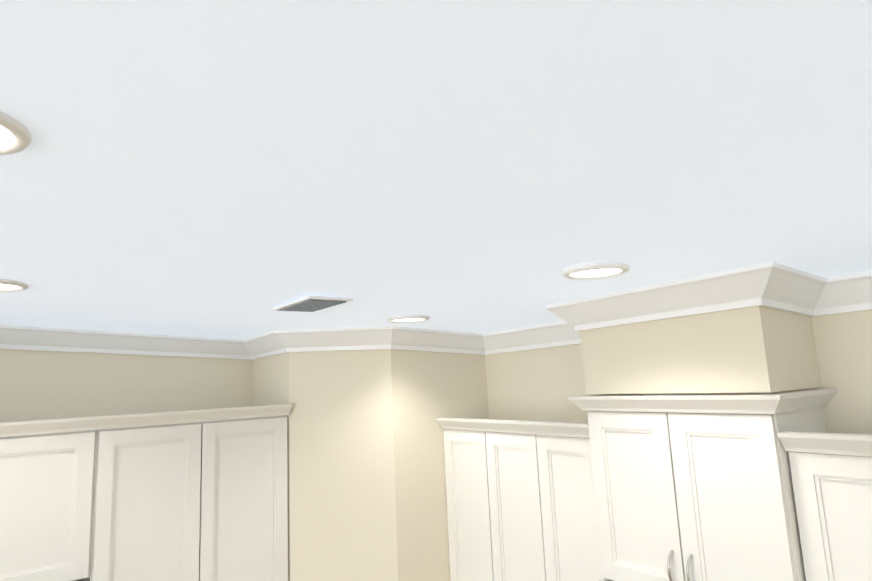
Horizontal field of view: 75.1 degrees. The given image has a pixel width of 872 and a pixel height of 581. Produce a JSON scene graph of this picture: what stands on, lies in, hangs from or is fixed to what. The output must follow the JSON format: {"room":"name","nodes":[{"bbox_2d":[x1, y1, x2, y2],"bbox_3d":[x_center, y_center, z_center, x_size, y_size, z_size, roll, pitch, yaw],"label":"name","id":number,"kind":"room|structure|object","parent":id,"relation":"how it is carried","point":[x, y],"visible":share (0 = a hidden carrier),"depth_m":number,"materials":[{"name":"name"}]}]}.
{"room":"kitchen","nodes":[
{"label":"kitchen","id":0,"kind":"room"},
{"bbox_2d":[0,306,871,580],"bbox_3d":[-0.798,0.458,-2.119,9.200,3.600,10.200,4,-11,-37],"label":"wall","id":1,"kind":"structure","parent":0,"point":[366,489],"depth_m":2.84,"materials":[{"name":"beige paint"}]},
{"bbox_2d":[0,416,103,580],"bbox_3d":[-2.026,0.877,2.295,1.055,0.656,0.546,4,-11,-37],"label":"upper cabinet","id":2,"kind":"object","parent":1,"relation":"attached to","point":[50,468],"depth_m":2.31,"materials":[{"name":"white wood"}]},
{"bbox_2d":[0,261,871,359],"bbox_3d":[-0.879,-0.727,-2.174,8.470,0.584,9.450,4,-11,-37],"label":"crown molding","id":3,"kind":"structure","parent":1,"relation":"attached to","point":[776,286],"depth_m":2.71,"materials":[{"name":"white wood"}]},
{"bbox_2d":[439,420,582,580],"bbox_3d":[0.407,1.134,2.747,0.328,0.915,0.727,4,-11,-37],"label":"upper cabinet","id":4,"kind":"object","parent":1,"relation":"attached to","point":[498,481],"depth_m":2.64,"materials":[{"name":"white wood"}]},
{"bbox_2d":[547,428,594,580],"bbox_3d":[0.667,1.068,2.403,0.328,0.915,0.390,4,-11,-37],"label":"upper cabinet","id":5,"kind":"object","parent":1,"relation":"attached to","point":[566,462],"depth_m":2.32,"materials":[{"name":"white wood"}]},
{"bbox_2d":[579,389,834,580],"bbox_3d":[0.953,0.699,2.008,0.383,0.665,0.677,4,-11,-37],"label":"upper cabinet","id":6,"kind":"object","parent":1,"relation":"attached to","point":[641,487],"depth_m":1.84,"materials":[{"name":"white wood"}]},
{"bbox_2d":[787,436,871,580],"bbox_3d":[1.338,0.898,1.519,0.328,0.915,0.484,4,-11,-37],"label":"upper cabinet","id":7,"kind":"object","parent":1,"relation":"attached to","point":[832,475],"depth_m":1.58,"materials":[{"name":"white wood"}]},
{"bbox_2d":[0,0,871,339],"bbox_3d":[-1.116,-0.716,-1.245,10.000,0.890,12.000,4,-11,-37],"label":"ceiling","id":8,"kind":"structure","parent":0,"point":[222,168],"depth_m":0.92,"materials":[{"name":"white paint"}]},
{"bbox_2d":[0,278,28,291],"bbox_3d":[-1.404,-0.021,1.793,0.194,0.024,0.194,4,-11,-37],"label":"recessed light","id":9,"kind":"object","parent":8,"relation":"in","point":[7,285],"visible":0.81,"depth_m":1.81,"materials":[{"name":"white plastic"}]},
{"bbox_2d":[0,111,31,154],"bbox_3d":[-0.683,-0.234,0.794,0.194,0.024,0.194,4,-11,-37],"label":"recessed light","id":10,"kind":"object","parent":8,"relation":"in","point":[15,136],"visible":0.94,"depth_m":0.83,"materials":[{"name":"white plastic"}]},
{"bbox_2d":[273,296,352,311],"bbox_3d":[-0.475,0.055,2.165,0.170,0.014,0.340,4,-11,-37],"label":"ceiling vent","id":11,"kind":"object","parent":8,"relation":"in","point":[310,303],"visible":1,"depth_m":2.10,"materials":[{"name":"white metal"}]},
{"bbox_2d":[387,314,429,322],"bbox_3d":[-0.124,0.125,2.558,0.194,0.024,0.194,4,-11,-37],"label":"recessed light","id":12,"kind":"object","parent":8,"relation":"in","point":[406,318],"visible":0.98,"depth_m":2.50,"materials":[{"name":"white plastic"}]},
{"bbox_2d":[562,261,629,279],"bbox_3d":[0.474,-0.059,1.689,0.194,0.024,0.194,4,-11,-37],"label":"recessed light","id":13,"kind":"object","parent":8,"relation":"in","point":[595,270],"visible":1,"depth_m":1.66,"materials":[{"name":"white plastic"}]},
{"bbox_3d":[-0.972,2.401,-1.735,10.000,0.100,12.000,4,-11,-37],"label":"floor","id":14,"kind":"structure","parent":0,"visible":0},
{"bbox_2d":[96,404,291,580],"bbox_3d":[-1.219,1.819,2.726,0.858,2.456,0.546,4,-11,-37],"label":"tall cabinet","id":15,"kind":"object","parent":14,"relation":"on","point":[193,495],"depth_m":2.63,"materials":[{"name":"white wood"}]}
]}

